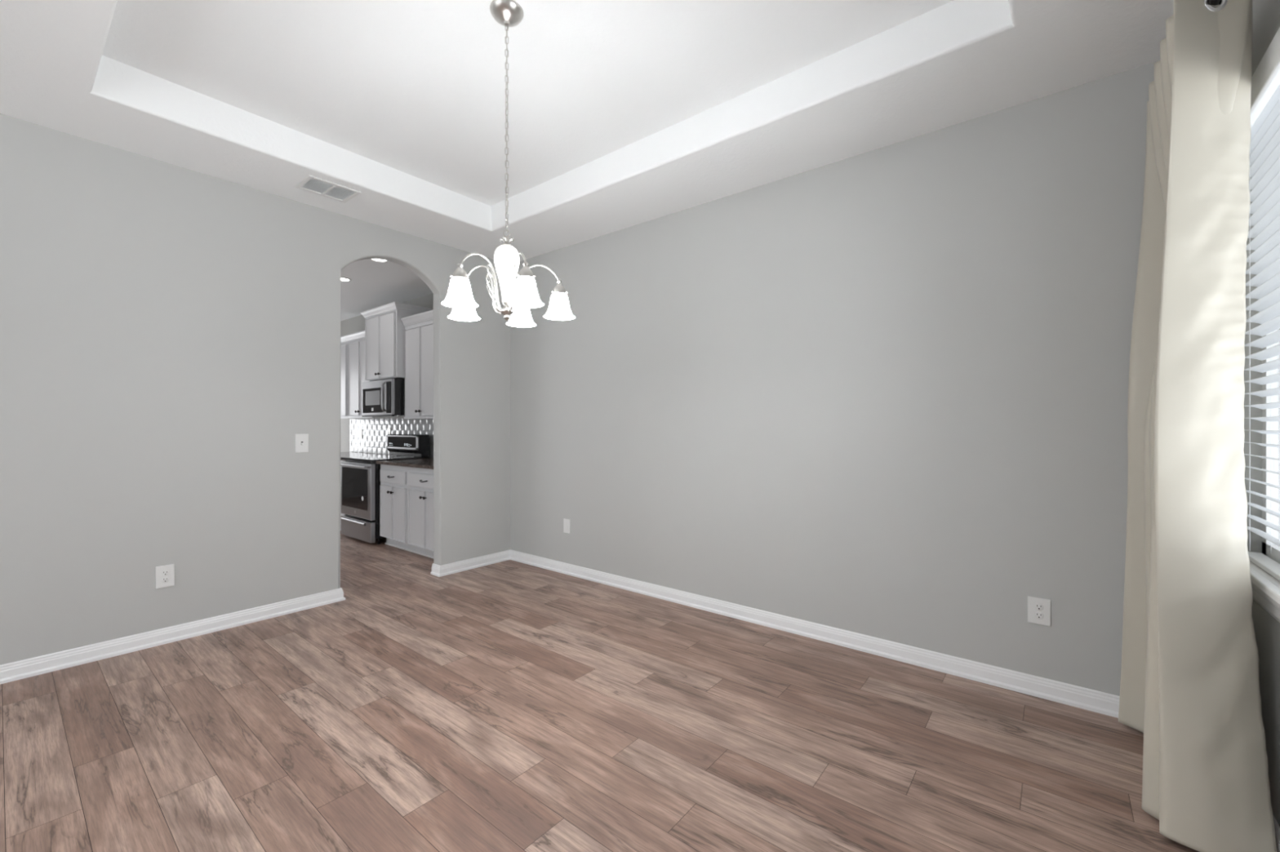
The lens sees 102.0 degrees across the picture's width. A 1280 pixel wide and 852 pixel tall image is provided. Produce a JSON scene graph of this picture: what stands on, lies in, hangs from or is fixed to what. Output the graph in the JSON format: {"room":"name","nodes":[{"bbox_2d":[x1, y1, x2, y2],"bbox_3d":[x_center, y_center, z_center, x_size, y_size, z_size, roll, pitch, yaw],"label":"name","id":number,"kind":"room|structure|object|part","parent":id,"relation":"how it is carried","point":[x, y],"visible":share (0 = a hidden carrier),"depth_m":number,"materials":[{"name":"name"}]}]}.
{"room":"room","nodes":[
{"label":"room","id":0,"kind":"room"},
{"bbox_2d":[0,113,510,665],"bbox_3d":[-3.255,-0.134,2.361,0.110,2.740,6.600,0,0,39],"label":"wall","id":1,"kind":"structure","parent":0,"point":[169,333],"depth_m":3.02,"materials":[{"name":"grey paint"}]},
{"bbox_2d":[155,564,174,589],"bbox_3d":[-2.704,0.856,2.950,0.009,0.125,0.080,0,0,39],"label":"wall outlet","id":2,"kind":"object","parent":1,"relation":"attached to","point":[165,575],"visible":1,"depth_m":2.95,"materials":[{"name":"white plastic"}]},
{"bbox_2d":[161,569,168,576],"bbox_3d":[-2.702,0.837,2.949,0.003,0.033,0.033,0,0,39],"label":"receptacle","id":3,"kind":"object","parent":2,"relation":"attached to","point":[164,572],"depth_m":2.95,"materials":[{"name":"grey plastic"}]},
{"bbox_2d":[161,577,168,582],"bbox_3d":[-2.702,0.875,2.949,0.003,0.033,0.033,0,0,39],"label":"receptacle","id":4,"kind":"object","parent":2,"relation":"attached to","point":[164,580],"depth_m":2.95,"materials":[{"name":"grey plastic"}]},
{"bbox_2d":[0,587,345,684],"bbox_3d":[-3.729,1.193,1.754,0.132,0.086,5.057,0,0,39],"label":"baseboard","id":5,"kind":"structure","parent":1,"relation":"attached to","point":[24,668],"depth_m":2.91,"materials":[{"name":"white paint"}]},
{"bbox_2d":[295,434,308,453],"bbox_3d":[-2.270,0.116,3.482,0.018,0.124,0.078,0,0,39],"label":"light switch","id":6,"kind":"object","parent":1,"relation":"attached to","point":[301,440],"visible":1,"depth_m":3.48,"materials":[{"name":"white plastic"}]},
{"bbox_2d":[430,550,510,577],"bbox_3d":[-1.468,1.193,4.564,0.132,0.086,0.727,0,0,39],"label":"baseboard","id":7,"kind":"structure","parent":1,"relation":"attached to","point":[437,571],"depth_m":4.47,"materials":[{"name":"white paint"}]},
{"bbox_2d":[340,258,432,321],"bbox_3d":[-4.715,-1.529,5.013,5.490,0.050,4.300,0,0,39],"label":"ceiling","id":8,"kind":"structure","parent":0,"point":[373,284],"depth_m":5.60,"materials":[{"name":"white paint"}]},
{"bbox_2d":[341,276,351,281],"bbox_3d":[-3.042,-1.500,5.297,0.164,0.008,0.164,0,0,39],"label":"recessed light","id":9,"kind":"object","parent":8,"relation":"in","point":[343,279],"visible":0.6,"depth_m":5.30,"materials":[{"name":"white plastic"}]},
{"bbox_2d":[369,258,388,262],"bbox_3d":[-2.347,-1.500,4.661,0.164,0.008,0.164,0,0,39],"label":"recessed light","id":10,"kind":"object","parent":8,"relation":"in","point":[373,260],"visible":0.4,"depth_m":4.69,"materials":[{"name":"white plastic"}]},
{"bbox_2d":[340,293,433,458],"bbox_3d":[-3.332,-0.134,6.724,5.700,2.740,0.100,0,0,39],"label":"wall","id":11,"kind":"structure","parent":0,"point":[356,324],"depth_m":7.16,"materials":[{"name":"grey paint"}]},
{"bbox_2d":[340,335,348,418],"bbox_3d":[-3.914,-0.618,6.896,0.786,1.042,0.361,0,0,39],"label":"upper cabinet","id":12,"kind":"object","parent":11,"relation":"attached to","point":[344,342],"visible":0.11,"depth_m":6.61,"materials":[{"name":"white paint"}]},
{"bbox_3d":[-3.850,-0.580,6.666,0.335,0.898,0.020,0,0,39],"label":"door","id":13,"kind":"part","parent":12,"relation":"part of","materials":[{"name":"white paint"}]},
{"bbox_3d":[-3.912,-1.101,6.899,0.786,0.075,0.353,0,0,39],"label":"crown moulding","id":14,"kind":"part","parent":12,"relation":"part of","materials":[{"name":"white paint"}]},
{"bbox_2d":[359,429,362,438],"bbox_3d":[-3.770,0.106,6.992,0.074,0.116,0.007,0,0,39],"label":"wall outlet","id":15,"kind":"object","parent":11,"relation":"attached to","point":[360,430],"visible":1,"depth_m":6.98,"materials":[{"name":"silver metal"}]},
{"bbox_2d":[344,330,386,418],"bbox_3d":[-3.335,-0.618,6.429,0.693,1.042,0.361,0,0,39],"label":"upper cabinet","id":16,"kind":"object","parent":11,"relation":"attached to","point":[356,346],"visible":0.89,"depth_m":6.39,"materials":[{"name":"white paint"}]},
{"bbox_3d":[-3.549,-0.580,6.423,0.318,0.898,0.020,0,0,39],"label":"door","id":17,"kind":"part","parent":16,"relation":"part of","materials":[{"name":"white paint"}]},
{"bbox_3d":[-3.429,-1.101,6.313,0.693,0.075,0.045,0,0,39],"label":"crown moulding","id":18,"kind":"part","parent":16,"relation":"part of","materials":[{"name":"white paint"}]},
{"bbox_3d":[-3.415,-0.108,6.330,0.693,0.022,0.024,0,0,39],"label":"light rail","id":19,"kind":"part","parent":16,"relation":"part of","materials":[{"name":"white paint"}]},
{"bbox_3d":[-3.294,-0.580,6.219,0.319,0.898,0.020,0,0,39],"label":"door","id":20,"kind":"part","parent":16,"relation":"part of","materials":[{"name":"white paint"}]},
{"bbox_2d":[349,417,433,457],"bbox_3d":[-2.644,0.131,6.099,3.624,0.455,0.010,0,0,39],"label":"backsplash","id":21,"kind":"structure","parent":11,"relation":"attached to","point":[373,441],"depth_m":6.64,"materials":[{"name":"grey tile"}]},
{"bbox_2d":[360,302,433,381],"bbox_3d":[-2.800,-0.925,5.944,0.832,0.798,0.446,0,0,39],"label":"upper cabinet","id":22,"kind":"object","parent":11,"relation":"attached to","point":[384,329],"visible":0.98,"depth_m":5.73,"materials":[{"name":"white paint"}]},
{"bbox_3d":[-3.050,-0.885,5.913,0.340,0.698,0.020,0,0,39],"label":"door","id":23,"kind":"part","parent":22,"relation":"part of","materials":[{"name":"white paint"}]},
{"bbox_2d":[361,378,404,417],"bbox_3d":[-2.817,-0.306,5.922,0.728,0.405,0.476,0,0,39],"label":"microwave","id":24,"kind":"object","parent":22,"relation":"attached to","point":[383,397],"visible":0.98,"depth_m":5.65,"materials":[{"name":"silver metal"}]},
{"bbox_3d":[-2.993,-0.316,5.834,0.563,0.383,0.029,0,0,39],"label":"door","id":25,"kind":"part","parent":24,"relation":"part of","materials":[{"name":"silver metal"}]},
{"bbox_3d":[-2.778,-0.319,5.623,0.022,0.330,0.060,0,0,39],"label":"handle","id":26,"kind":"part","parent":24,"relation":"part of","materials":[{"name":"silver metal"}]},
{"bbox_3d":[-2.708,-0.316,5.605,0.162,0.383,0.029,0,0,39],"label":"control panel","id":27,"kind":"part","parent":24,"relation":"part of","materials":[{"name":"silver metal"}]},
{"bbox_3d":[-2.779,-0.885,5.695,0.340,0.698,0.020,0,0,39],"label":"door","id":28,"kind":"part","parent":22,"relation":"part of","materials":[{"name":"white paint"}]},
{"bbox_3d":[-2.797,-1.288,5.947,0.832,0.072,0.438,0,0,39],"label":"crown moulding","id":29,"kind":"part","parent":22,"relation":"part of","materials":[{"name":"white paint"}]},
{"bbox_2d":[400,310,433,418],"bbox_3d":[-2.207,-0.621,5.521,0.704,1.087,0.361,0,0,39],"label":"upper cabinet","id":30,"kind":"object","parent":11,"relation":"attached to","point":[419,328],"visible":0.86,"depth_m":5.43,"materials":[{"name":"white paint"}]},
{"bbox_3d":[-2.417,-0.574,5.513,0.313,0.930,0.020,0,0,39],"label":"door","id":31,"kind":"part","parent":30,"relation":"part of","materials":[{"name":"white paint"}]},
{"bbox_3d":[-2.301,-1.124,5.404,0.704,0.080,0.045,0,0,39],"label":"crown moulding","id":32,"kind":"part","parent":30,"relation":"part of","materials":[{"name":"white paint"}]},
{"bbox_3d":[-2.287,-0.088,5.422,0.704,0.022,0.024,0,0,39],"label":"light rail","id":33,"kind":"part","parent":30,"relation":"part of","materials":[{"name":"white paint"}]},
{"bbox_3d":[-2.167,-0.574,5.311,0.314,0.930,0.020,0,0,39],"label":"door","id":34,"kind":"part","parent":30,"relation":"part of","materials":[{"name":"white paint"}]},
{"bbox_2d":[0,0,1173,261],"bbox_3d":[-1.506,-1.659,0.890,4.460,0.310,6.500,0,0,39],"label":"ceiling","id":35,"kind":"structure","parent":0,"point":[623,114],"depth_m":2.47,"materials":[{"name":"white paint"}]},
{"bbox_2d":[294,174,360,203],"bbox_3d":[-1.980,-1.493,3.288,0.243,0.020,0.298,0,0,39],"label":"ceiling vent","id":36,"kind":"object","parent":35,"relation":"in","point":[301,184],"visible":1,"depth_m":3.27,"materials":[{"name":"white plastic"}]},
{"bbox_2d":[441,0,574,327],"bbox_3d":[-0.553,-1.056,2.087,0.536,1.256,0.516,0,0,39],"label":"chandelier","id":37,"kind":"object","parent":35,"relation":"hanging from","point":[508,13],"visible":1,"depth_m":2.07,"materials":[{"name":"white glass"}]},
{"bbox_3d":[-0.673,-0.504,1.937,0.131,0.101,0.131,0,0,39],"label":"lamp shade","id":38,"kind":"part","parent":37,"relation":"part of","materials":[{"name":"white glass"}]},
{"bbox_3d":[-0.739,-0.504,2.177,0.131,0.101,0.131,0,0,39],"label":"lamp shade","id":39,"kind":"part","parent":37,"relation":"part of","materials":[{"name":"white glass"}]},
{"bbox_3d":[-0.614,-0.564,2.011,0.007,0.206,0.195,0,0,39],"label":"arm","id":40,"kind":"part","parent":37,"relation":"part of","materials":[{"name":"silver metal"}]},
{"bbox_3d":[-0.650,-0.564,2.144,0.195,0.206,0.007,0,0,21],"label":"arm","id":41,"kind":"part","parent":37,"relation":"part of","materials":[{"name":"silver metal"}]},
{"bbox_3d":[-0.540,-1.210,2.102,0.009,0.840,0.009,0,0,39],"label":"hanging cord","id":42,"kind":"part","parent":37,"relation":"part of","materials":[{"name":"silver metal"}]},
{"bbox_3d":[-0.476,-0.564,2.004,0.186,0.206,0.065,0,0,39],"label":"arm","id":43,"kind":"part","parent":37,"relation":"part of","materials":[{"name":"silver metal"}]},
{"bbox_3d":[-0.530,-0.504,2.314,0.131,0.101,0.131,0,0,39],"label":"lamp shade","id":44,"kind":"part","parent":37,"relation":"part of","materials":[{"name":"white glass"}]},
{"bbox_3d":[-0.424,-0.504,1.925,0.131,0.101,0.131,0,0,39],"label":"lamp shade","id":45,"kind":"part","parent":37,"relation":"part of","materials":[{"name":"white glass"}]},
{"bbox_3d":[-0.427,-0.564,2.134,0.118,0.206,0.160,0,0,39],"label":"arm","id":46,"kind":"part","parent":37,"relation":"part of","materials":[{"name":"silver metal"}]},
{"bbox_3d":[-0.336,-0.504,2.159,0.131,0.101,0.131,0,0,39],"label":"lamp shade","id":47,"kind":"part","parent":37,"relation":"part of","materials":[{"name":"white glass"}]},
{"bbox_2d":[0,530,1199,851],"bbox_3d":[-3.656,1.311,2.684,10.260,0.150,6.800,0,0,39],"label":"floor","id":48,"kind":"structure","parent":0,"point":[509,705],"depth_m":2.02,"materials":[{"name":"brown wood"}]},
{"bbox_2d":[340,460,345,530],"bbox_3d":[-3.450,0.813,6.334,0.805,0.844,0.654,0,0,39],"label":"base cabinet","id":49,"kind":"object","parent":48,"relation":"on","point":[340,460],"visible":0.02,"depth_m":5.97,"materials":[{"name":"white paint"}]},
{"bbox_3d":[-3.480,0.869,5.996,0.360,0.525,0.020,0,0,39],"label":"door","id":50,"kind":"part","parent":49,"relation":"part of","materials":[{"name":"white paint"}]},
{"bbox_2d":[340,434,429,544],"bbox_3d":[-2.862,0.667,5.794,0.754,1.136,0.730,0,0,39],"label":"range","id":51,"kind":"object","parent":48,"relation":"on","point":[360,475],"visible":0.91,"depth_m":5.57,"materials":[{"name":"silver metal"}]},
{"bbox_3d":[-3.085,1.026,5.566,0.566,0.029,0.024,0,0,39],"label":"handle","id":52,"kind":"part","parent":51,"relation":"part of","materials":[{"name":"silver metal"}]},
{"bbox_3d":[-3.071,0.424,5.535,0.716,0.030,0.065,0,0,39],"label":"handle","id":53,"kind":"part","parent":51,"relation":"part of","materials":[{"name":"silver metal"}]},
{"bbox_3d":[-3.040,1.102,5.574,0.742,0.208,0.045,0,0,39],"label":"storage drawer","id":54,"kind":"part","parent":51,"relation":"part of","materials":[{"name":"silver metal"}]},
{"bbox_3d":[-3.040,0.684,5.574,0.742,0.580,0.045,0,0,39],"label":"oven door","id":55,"kind":"part","parent":51,"relation":"part of","materials":[{"name":"silver metal"}]},
{"bbox_2d":[341,455,425,462],"bbox_3d":[-2.870,0.360,5.785,0.754,0.026,0.582,0,0,39],"label":"cooktop","id":56,"kind":"object","parent":51,"relation":"in","point":[373,458],"depth_m":5.73,"materials":[{"name":"black glass"}]},
{"bbox_3d":[-2.743,0.183,5.959,0.666,0.121,0.003,0,0,39],"label":"control glass","id":57,"kind":"part","parent":51,"relation":"part of","materials":[{"name":"black glass"}]},
{"bbox_3d":[-2.736,0.186,5.952,0.738,0.151,0.005,0,0,39],"label":"control frame","id":58,"kind":"part","parent":51,"relation":"part of","materials":[{"name":"silver metal"}]},
{"bbox_2d":[379,464,414,552],"bbox_3d":[-2.298,0.813,5.407,0.582,0.844,0.654,0,0,39],"label":"base cabinet","id":59,"kind":"object","parent":48,"relation":"on","point":[393,486],"visible":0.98,"depth_m":5.17,"materials":[{"name":"white paint"}]},
{"bbox_3d":[-2.575,0.869,5.268,0.253,0.525,0.020,0,0,39],"label":"door","id":60,"kind":"part","parent":59,"relation":"part of","materials":[{"name":"white paint"}]},
{"bbox_3d":[-2.475,0.508,5.187,0.512,0.125,0.020,0,0,39],"label":"drawer","id":61,"kind":"part","parent":59,"relation":"part of","materials":[{"name":"white paint"}]},
{"bbox_3d":[-2.436,1.226,5.236,0.582,0.019,0.015,0,0,39],"label":"toe moulding","id":62,"kind":"part","parent":59,"relation":"part of","materials":[{"name":"white paint"}]},
{"bbox_3d":[-2.374,0.869,5.106,0.253,0.525,0.020,0,0,39],"label":"door","id":63,"kind":"part","parent":59,"relation":"part of","materials":[{"name":"white paint"}]},
{"bbox_2d":[375,457,433,469],"bbox_3d":[-1.984,0.375,5.152,1.406,0.032,0.632,0,0,39],"label":"countertop","id":64,"kind":"structure","parent":59,"relation":"on","point":[428,463],"depth_m":5.12,"materials":[{"name":"stone"}]},
{"bbox_2d":[408,466,433,559],"bbox_3d":[-1.806,0.813,5.011,0.676,0.844,0.654,0,0,39],"label":"base cabinet","id":65,"kind":"object","parent":48,"relation":"on","point":[420,481],"visible":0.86,"depth_m":4.85,"materials":[{"name":"white paint"}]},
{"bbox_3d":[-2.102,0.869,4.887,0.300,0.525,0.020,0,0,39],"label":"door","id":66,"kind":"part","parent":65,"relation":"part of","materials":[{"name":"white paint"}]},
{"bbox_3d":[-1.983,0.508,4.791,0.606,0.125,0.020,0,0,39],"label":"drawer","id":67,"kind":"part","parent":65,"relation":"part of","materials":[{"name":"white paint"}]},
{"bbox_3d":[-1.944,1.226,4.840,0.676,0.019,0.015,0,0,39],"label":"toe moulding","id":68,"kind":"part","parent":65,"relation":"part of","materials":[{"name":"white paint"}]},
{"bbox_3d":[-1.864,0.869,4.695,0.300,0.525,0.020,0,0,39],"label":"door","id":69,"kind":"part","parent":65,"relation":"part of","materials":[{"name":"white paint"}]},
{"bbox_3d":[-4.000,0.813,6.812,0.648,0.844,0.599,0,0,39],"label":"cabinet carcass","id":70,"kind":"object","parent":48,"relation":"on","visible":0},
{"bbox_2d":[340,452,389,460],"bbox_3d":[-3.702,0.375,6.535,1.459,0.032,0.632,0,0,39],"label":"countertop","id":71,"kind":"structure","parent":70,"relation":"on","point":[342,454],"depth_m":6.42,"materials":[{"name":"stone"}]},
{"bbox_2d":[510,60,1159,696],"bbox_3d":[0.610,-0.134,3.423,4.580,2.740,0.100,0,0,39],"label":"wall","id":72,"kind":"structure","parent":0,"point":[882,393],"depth_m":2.81,"materials":[{"name":"grey paint"}]},
{"bbox_2d":[563,518,570,533],"bbox_3d":[-0.613,0.837,4.337,0.078,0.116,0.008,0,0,39],"label":"wall jack","id":73,"kind":"object","parent":72,"relation":"attached to","point":[566,522],"visible":1,"depth_m":4.33,"materials":[{"name":"white plastic"}]},
{"bbox_2d":[510,549,1119,718],"bbox_3d":[0.525,1.193,3.413,4.459,0.086,0.022,0,0,39],"label":"baseboard","id":74,"kind":"structure","parent":72,"relation":"attached to","point":[1090,700],"depth_m":2.83,"materials":[{"name":"white paint"}]},
{"bbox_2d":[1027,595,1050,626],"bbox_3d":[1.828,0.848,2.373,0.084,0.120,0.009,0,0,39],"label":"wall outlet","id":75,"kind":"object","parent":72,"relation":"attached to","point":[1038,609],"visible":1,"depth_m":2.37,"materials":[{"name":"white plastic"}]},
{"bbox_2d":[1034,603,1043,610],"bbox_3d":[1.826,0.829,2.371,0.033,0.033,0.003,0,0,39],"label":"receptacle","id":76,"kind":"object","parent":75,"relation":"attached to","point":[1037,606],"depth_m":2.37,"materials":[{"name":"grey plastic"}]},
{"bbox_2d":[1034,612,1043,619],"bbox_3d":[1.826,0.868,2.371,0.033,0.033,0.003,0,0,39],"label":"receptacle","id":77,"kind":"object","parent":75,"relation":"attached to","point":[1037,615],"depth_m":2.37,"materials":[{"name":"grey plastic"}]},
{"bbox_2d":[1243,0,1279,826],"bbox_3d":[0.278,-0.134,-0.546,0.120,2.740,6.500,0,0,39],"label":"wall","id":78,"kind":"structure","parent":0,"point":[1265,13],"depth_m":1.62,"materials":[{"name":"grey paint"}]},
{"bbox_2d":[1208,0,1220,5],"bbox_3d":[1.443,-1.234,1.121,0.154,0.067,2.441,0,0,39],"label":"curtain rod","id":79,"kind":"object","parent":78,"relation":"attached to","point":[1214,2],"visible":0.02,"depth_m":1.52,"materials":[{"name":"black metal"}]},
{"bbox_2d":[1118,0,1277,851],"bbox_3d":[1.871,-0.043,1.781,0.292,2.531,0.823,0,0,39],"label":"curtain","id":80,"kind":"object","parent":79,"relation":"hanging from","point":[1189,682],"visible":1,"depth_m":1.53,"materials":[{"name":"beige fabric"}]},
{"bbox_2d":[1244,26,1279,581],"bbox_3d":[1.554,-0.321,1.104,0.082,1.559,2.010,0,0,39],"label":"window blind","id":81,"kind":"object","parent":78,"relation":"attached to","point":[1264,147],"visible":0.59,"depth_m":1.68,"materials":[{"name":"white plastic"}]},
{"bbox_3d":[1.559,-0.284,1.084,0.049,1.420,1.707,0,0,39],"label":"ladder cord","id":82,"kind":"part","parent":81,"relation":"part of","materials":[{"name":"white plastic"}]},
{"bbox_3d":[1.559,0.451,1.083,0.048,0.016,1.905,0,0,39],"label":"rail","id":83,"kind":"part","parent":81,"relation":"part of","materials":[{"name":"white plastic"}]},
{"bbox_2d":[1249,560,1279,622],"bbox_3d":[1.557,0.511,1.107,0.100,0.100,2.080,0,0,39],"label":"trim","id":84,"kind":"structure","parent":78,"relation":"attached to","point":[1265,588],"depth_m":1.54,"materials":[{"name":"white paint"}]},
{"bbox_2d":[1262,328,1279,564],"bbox_3d":[1.614,-0.319,1.062,0.045,1.560,1.980,0,0,39],"label":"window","id":85,"kind":"structure","parent":78,"relation":"in","point":[1266,425],"depth_m":1.80,"materials":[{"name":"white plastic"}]},
{"bbox_3d":[1.613,-0.319,1.062,0.004,1.500,1.920,0,0,39],"label":"pane","id":86,"kind":"part","parent":85,"relation":"part of","materials":[{"name":"clear glass"}]},
{"bbox_2d":[1273,815,1279,851],"bbox_3d":[0.222,1.193,-0.501,0.022,0.086,6.499,0,0,39],"label":"baseboard","id":87,"kind":"structure","parent":78,"relation":"attached to","point":[1277,826],"depth_m":1.48,"materials":[{"name":"white paint"}]}
]}

